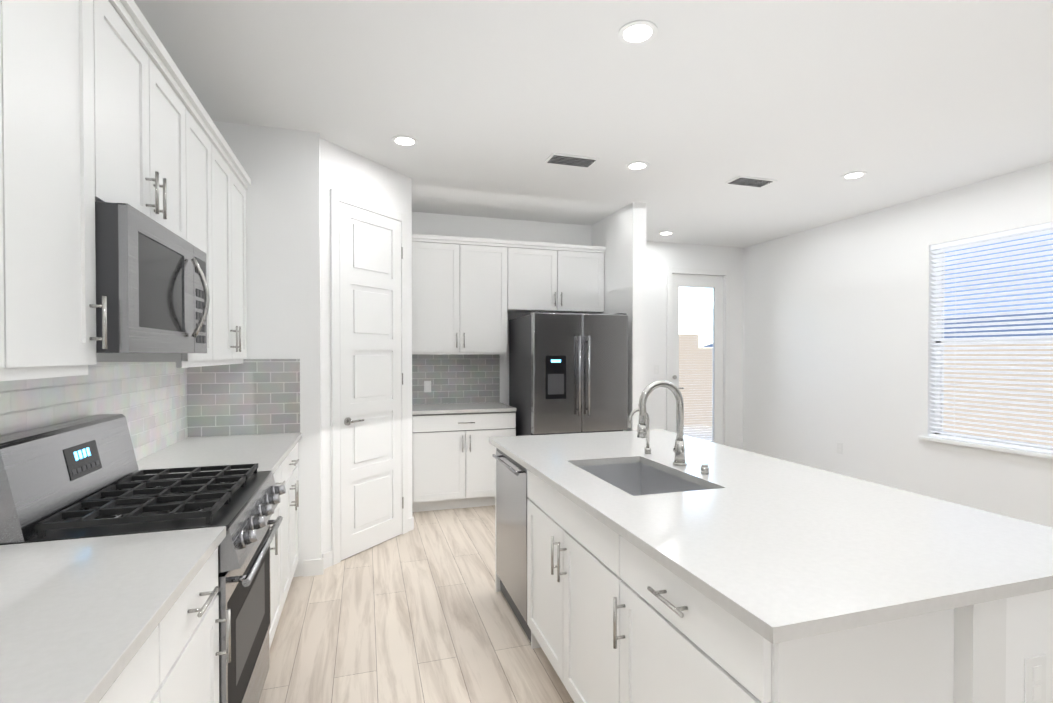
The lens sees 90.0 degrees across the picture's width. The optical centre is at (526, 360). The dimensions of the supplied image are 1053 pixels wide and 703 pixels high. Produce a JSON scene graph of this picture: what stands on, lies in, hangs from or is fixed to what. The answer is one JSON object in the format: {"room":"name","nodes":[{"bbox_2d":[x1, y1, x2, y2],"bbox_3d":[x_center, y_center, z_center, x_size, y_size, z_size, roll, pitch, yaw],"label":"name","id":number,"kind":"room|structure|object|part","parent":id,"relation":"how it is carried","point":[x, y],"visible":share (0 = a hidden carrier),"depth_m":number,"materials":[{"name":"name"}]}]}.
{"room":"kitchen","nodes":[
{"label":"kitchen","id":0,"kind":"room"},
{"bbox_2d":[203,121,411,576],"bbox_3d":[-1.645,-0.049,4.234,1.386,2.820,1.850,0,1,-17],"label":"wall","id":1,"kind":"structure","parent":0,"point":[295,176],"depth_m":3.34,"materials":[{"name":"white paint"}]},
{"bbox_2d":[187,359,299,436],"bbox_3d":[-1.730,0.224,3.240,0.621,0.466,0.008,0,1,-17],"label":"backsplash","id":2,"kind":"structure","parent":1,"relation":"attached to","point":[252,396],"depth_m":3.24,"materials":[{"name":"grey tile"}]},
{"bbox_2d":[303,558,322,576],"bbox_3d":[-1.361,1.321,3.362,0.119,0.100,0.014,0,1,-17],"label":"baseboard","id":3,"kind":"structure","parent":1,"relation":"attached to","point":[312,567],"depth_m":3.36,"materials":[{"name":"white paint"}]},
{"bbox_2d":[322,517,413,568],"bbox_3d":[-1.126,1.316,3.853,0.014,0.100,0.899,0,1,28],"label":"baseboard","id":4,"kind":"structure","parent":1,"relation":"attached to","point":[327,557],"depth_m":3.50,"materials":[{"name":"white paint"}]},
{"bbox_2d":[330,189,407,564],"bbox_3d":[-1.102,0.111,3.826,0.069,2.510,0.750,0,1,28],"label":"door","id":5,"kind":"structure","parent":1,"relation":"attached to","point":[369,369],"depth_m":3.79,"materials":[{"name":"white paint"}]},
{"bbox_2d":[259,505,573,702],"bbox_3d":[1.330,1.446,2.109,6.420,0.120,9.050,0,1,-17],"label":"floor","id":6,"kind":"structure","parent":0,"point":[421,612],"depth_m":2.68,"materials":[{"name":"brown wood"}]},
{"bbox_2d":[104,601,179,702],"bbox_3d":[-0.914,0.961,0.558,0.617,0.886,1.030,0,1,-17],"label":"base cabinet","id":7,"kind":"object","parent":6,"relation":"on","point":[154,677],"depth_m":1.07,"materials":[{"name":"white paint"}]},
{"bbox_2d":[0,414,285,702],"bbox_3d":[-1.241,0.802,1.811,0.683,1.175,0.752,0,1,-17],"label":"gas range","id":8,"kind":"object","parent":6,"relation":"on","point":[85,477],"visible":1,"depth_m":1.66,"materials":[{"name":"grey metal"}]},
{"bbox_2d":[180,549,227,702],"bbox_3d":[-1.105,0.954,1.183,0.617,0.886,0.516,0,1,-17],"label":"base cabinet","id":9,"kind":"object","parent":6,"relation":"on","point":[199,607],"depth_m":1.36,"materials":[{"name":"white paint"}]},
{"bbox_2d":[0,526,225,702],"bbox_3d":[-0.803,0.507,0.225,0.637,0.030,2.517,0,1,-17],"label":"countertop","id":10,"kind":"structure","parent":9,"relation":"on","point":[75,614],"depth_m":1.05,"materials":[{"name":"white stone"}]},
{"bbox_2d":[228,445,298,662],"bbox_3d":[-1.571,0.936,2.704,0.617,0.886,1.130,0,1,-17],"label":"base cabinet","id":11,"kind":"object","parent":6,"relation":"on","point":[284,547],"depth_m":2.77,"materials":[{"name":"white paint"}]},
{"bbox_2d":[137,433,301,476],"bbox_3d":[-1.562,0.478,2.701,0.637,0.030,1.131,0,1,-17],"label":"countertop","id":12,"kind":"structure","parent":11,"relation":"on","point":[270,451],"depth_m":2.66,"materials":[{"name":"white stone"}]},
{"bbox_2d":[412,402,515,511],"bbox_3d":[-0.647,0.895,5.022,0.970,0.915,0.664,0,1,-17],"label":"base cabinet","id":13,"kind":"object","parent":6,"relation":"on","point":[453,458],"visible":0.85,"depth_m":4.73,"materials":[{"name":"white paint"}]},
{"bbox_2d":[492,448,530,641],"bbox_3d":[0.173,0.936,2.905,0.623,0.881,0.614,0,1,-17],"label":"dishwasher","id":14,"kind":"object","parent":6,"relation":"on","point":[511,522],"visible":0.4,"depth_m":2.77,"materials":[{"name":"grey metal"}]},
{"bbox_2d":[509,311,627,435],"bbox_3d":[0.385,0.458,5.063,0.910,1.787,0.887,0,1,-17],"label":"refrigerator","id":15,"kind":"object","parent":6,"relation":"on","point":[568,373],"visible":0.69,"depth_m":4.70,"materials":[{"name":"grey metal"}]},
{"bbox_2d":[489,441,1052,702],"bbox_3d":[0.499,0.942,2.167,0.812,0.886,2.271,0,1,-17],"label":"kitchen island","id":16,"kind":"object","parent":6,"relation":"on","point":[616,623],"depth_m":1.19,"materials":[{"name":"white paint"}]},
{"bbox_2d":[489,429,1052,636],"bbox_3d":[0.670,0.464,2.220,1.170,0.070,2.290,0,1,-17],"label":"island countertop","id":17,"kind":"structure","parent":16,"relation":"on","point":[791,547],"depth_m":1.46,"materials":[{"name":"white stone"}]},
{"bbox_2d":[628,408,650,453],"bbox_3d":[0.560,0.350,2.609,0.124,0.228,0.032,0,1,-17],"label":"filter faucet","id":18,"kind":"object","parent":17,"relation":"on","point":[647,449],"visible":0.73,"depth_m":2.61,"materials":[{"name":"silver metal"}]},
{"bbox_2d":[577,462,706,495],"bbox_3d":[0.464,0.660,2.206,0.449,0.320,0.704,0,1,-17],"label":"undermount sink","id":19,"kind":"object","parent":17,"relation":"in","point":[636,479],"depth_m":2.52,"materials":[{"name":"silver metal"}]},
{"bbox_2d":[637,380,686,465],"bbox_3d":[0.599,0.277,2.346,0.253,0.380,0.096,0,1,-17],"label":"gooseneck faucet","id":20,"kind":"object","parent":17,"relation":"on","point":[679,451],"visible":1,"depth_m":2.33,"materials":[{"name":"silver metal"}]},
{"bbox_3d":[0.739,0.449,2.183,0.034,0.040,0.034,0,1,-17],"label":"soap dispenser button","id":21,"kind":"part","parent":17,"relation":"part of","materials":[{"name":"silver metal"}]},
{"bbox_2d":[412,212,591,404],"bbox_3d":[-0.270,-0.064,5.550,2.014,2.820,0.140,0,1,-17],"label":"wall","id":22,"kind":"structure","parent":0,"point":[479,227],"depth_m":5.49,"materials":[{"name":"white paint"}]},
{"bbox_2d":[412,354,499,403],"bbox_3d":[-0.744,0.175,5.330,0.970,0.516,0.008,0,1,-17],"label":"backsplash","id":23,"kind":"structure","parent":22,"relation":"attached to","point":[463,378],"depth_m":5.34,"materials":[{"name":"grey tile"}]},
{"bbox_2d":[424,381,430,391],"bbox_3d":[-0.985,0.260,5.249,0.070,0.115,0.006,0,1,-17],"label":"outlet","id":24,"kind":"object","parent":23,"relation":"attached to","point":[427,386],"visible":1,"depth_m":5.25,"materials":[{"name":"white plastic"}]},
{"bbox_2d":[412,234,605,353],"bbox_3d":[-0.195,-0.616,5.296,2.006,1.110,0.358,0,1,-17],"label":"upper cabinet","id":25,"kind":"object","parent":22,"relation":"attached to","point":[468,294],"visible":0.92,"depth_m":5.10,"materials":[{"name":"white paint"}]},
{"bbox_2d":[134,0,1052,247],"bbox_3d":[1.330,-1.494,2.076,6.420,0.120,9.050,0,1,-17],"label":"ceiling","id":26,"kind":"structure","parent":0,"point":[491,106],"depth_m":2.87,"materials":[{"name":"white paint"}]},
{"bbox_2d":[392,135,417,145],"bbox_3d":[-0.801,-1.446,3.468,0.170,0.008,0.170,0,1,-17],"label":"recessed light","id":27,"kind":"object","parent":26,"relation":"in","point":[403,140],"visible":1,"depth_m":3.45,"materials":[{"name":"white paint"}]},
{"bbox_2d":[544,153,599,167],"bbox_3d":[0.327,-1.448,3.813,0.360,0.012,0.180,0,1,-17],"label":"ceiling vent","id":28,"kind":"object","parent":26,"relation":"in","point":[568,159],"visible":1,"depth_m":3.79,"materials":[{"name":"white metal"}]},
{"bbox_2d":[626,161,648,169],"bbox_3d":[0.826,-1.451,3.925,0.170,0.008,0.170,0,1,-17],"label":"recessed light","id":29,"kind":"object","parent":26,"relation":"in","point":[637,165],"visible":1,"depth_m":3.91,"materials":[{"name":"white paint"}]},
{"bbox_2d":[618,20,657,44],"bbox_3d":[0.486,-1.433,2.304,0.170,0.008,0.170,0,1,-17],"label":"recessed light","id":30,"kind":"object","parent":26,"relation":"in","point":[637,32],"visible":1,"depth_m":2.29,"materials":[{"name":"white paint"}]},
{"bbox_2d":[658,231,673,234],"bbox_3d":[1.620,-1.476,6.113,0.170,0.008,0.170,0,1,-17],"label":"recessed light","id":31,"kind":"object","parent":26,"relation":"in","point":[666,233],"visible":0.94,"depth_m":6.10,"materials":[{"name":"white paint"}]},
{"bbox_2d":[725,176,776,186],"bbox_3d":[1.825,-1.454,4.283,0.360,0.012,0.180,0,1,-17],"label":"ceiling vent","id":32,"kind":"object","parent":26,"relation":"in","point":[750,181],"visible":1,"depth_m":4.26,"materials":[{"name":"white metal"}]},
{"bbox_2d":[841,171,866,178],"bbox_3d":[2.571,-1.454,4.135,0.170,0.008,0.170,0,1,-17],"label":"recessed light","id":33,"kind":"object","parent":26,"relation":"in","point":[854,175],"visible":1,"depth_m":4.12,"materials":[{"name":"white paint"}]},
{"bbox_2d":[592,202,645,430],"bbox_3d":[0.840,-0.065,5.603,0.140,2.820,1.450,0,1,-17],"label":"wall","id":34,"kind":"structure","parent":0,"point":[620,235],"depth_m":4.93,"materials":[{"name":"white paint"}]},
{"bbox_2d":[646,241,743,449],"bbox_3d":[1.764,-0.077,6.717,2.280,2.820,0.140,0,1,-17],"label":"wall","id":35,"kind":"structure","parent":0,"point":[661,257],"depth_m":6.71,"materials":[{"name":"white paint"}]},
{"bbox_2d":[666,267,729,445],"bbox_3d":[2.207,0.077,6.809,0.940,2.510,0.098,0,1,-17],"label":"door","id":36,"kind":"structure","parent":35,"relation":"attached to","point":[675,282],"depth_m":6.86,"materials":[{"name":"white paint"}]},
{"bbox_2d":[743,161,1052,527],"bbox_3d":[4.179,-0.034,2.966,0.140,2.820,8.730,0,1,-17],"label":"wall","id":37,"kind":"structure","parent":0,"point":[837,329],"depth_m":5.20,"materials":[{"name":"white paint"}]},
{"bbox_2d":[918,228,1052,467],"bbox_3d":[3.806,-0.117,4.106,0.185,1.800,1.350,0,1,-17],"label":"window","id":38,"kind":"structure","parent":37,"relation":"in","point":[1035,458],"depth_m":4.33,"materials":[{"name":"white paint"}]},
{"bbox_2d":[929,222,1052,453],"bbox_3d":[3.794,-0.168,4.101,0.044,1.694,1.242,0,1,-17],"label":"window blinds","id":39,"kind":"object","parent":38,"relation":"attached to","point":[1001,235],"visible":1,"depth_m":4.22,"materials":[{"name":"white plastic"}]},
{"bbox_3d":[-1.519,-0.014,1.219,0.140,2.820,8.730,0,1,-17],"label":"wall","id":40,"kind":"structure","parent":0,"visible":0},
{"bbox_2d":[0,0,35,375],"bbox_3d":[-1.095,-0.510,0.648,0.320,1.065,0.880,0,1,-17],"label":"upper cabinet","id":41,"kind":"object","parent":40,"relation":"attached to","point":[17,130],"depth_m":1.10,"materials":[{"name":"white paint"}]},
{"bbox_2d":[32,0,115,375],"bbox_3d":[-1.262,-0.516,1.193,0.320,1.065,0.500,0,1,-17],"label":"upper cabinet","id":42,"kind":"object","parent":40,"relation":"attached to","point":[99,101],"depth_m":1.32,"materials":[{"name":"white paint"}]},
{"bbox_2d":[0,362,187,460],"bbox_3d":[-1.385,0.240,1.038,0.008,0.605,4.419,0,1,-17],"label":"backsplash","id":43,"kind":"structure","parent":40,"relation":"attached to","point":[148,400],"depth_m":2.24,"materials":[{"name":"grey tile"}]},
{"bbox_2d":[112,0,191,243],"bbox_3d":[-1.429,-0.747,1.735,0.320,0.616,0.760,0,1,-17],"label":"upper cabinet","id":44,"kind":"object","parent":40,"relation":"attached to","point":[152,111],"depth_m":1.76,"materials":[{"name":"white paint"}]},
{"bbox_2d":[95,201,209,352],"bbox_3d":[-1.362,-0.230,1.762,0.456,0.410,0.752,0,1,-17],"label":"over-the-range microwave","id":45,"kind":"object","parent":44,"relation":"attached to","point":[151,281],"visible":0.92,"depth_m":1.58,"materials":[{"name":"grey metal"}]},
{"bbox_2d":[116,104,247,363],"bbox_3d":[-1.698,-0.532,2.614,0.320,1.065,1.194,0,1,-17],"label":"upper cabinet","id":46,"kind":"object","parent":40,"relation":"attached to","point":[219,188],"depth_m":2.65,"materials":[{"name":"white paint"}]},
{"label":"outside","id":47,"kind":"structure","parent":0,"visible":0},
{"bbox_2d":[684,424,711,439],"bbox_3d":[3.732,1.528,8.469,28.000,0.170,30.000,0,1,-17],"label":"ground","id":48,"kind":"structure","parent":47,"point":[693,431],"depth_m":10.53,"materials":[{"name":"beige"}]},
{"bbox_2d":[679,334,1052,445],"bbox_3d":[0.695,0.475,6.474,9.030,1.980,17.990,0,1,-17],"label":"fence","id":49,"kind":"object","parent":48,"relation":"on","point":[705,360],"depth_m":6.36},
{"bbox_2d":[700,312,1052,347],"bbox_3d":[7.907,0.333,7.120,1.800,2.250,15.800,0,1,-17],"label":"neighbouring house","id":50,"kind":"structure","parent":48,"relation":"on","point":[1009,330],"depth_m":8.39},
{"bbox_2d":[944,233,1052,315],"bbox_3d":[12.015,-5.627,8.834,0.100,14.130,26.000,0,1,-17],"label":"sky","id":51,"kind":"structure","parent":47,"point":[1000,277],"depth_m":12.13,"materials":[{"name":"blue"}]}
]}

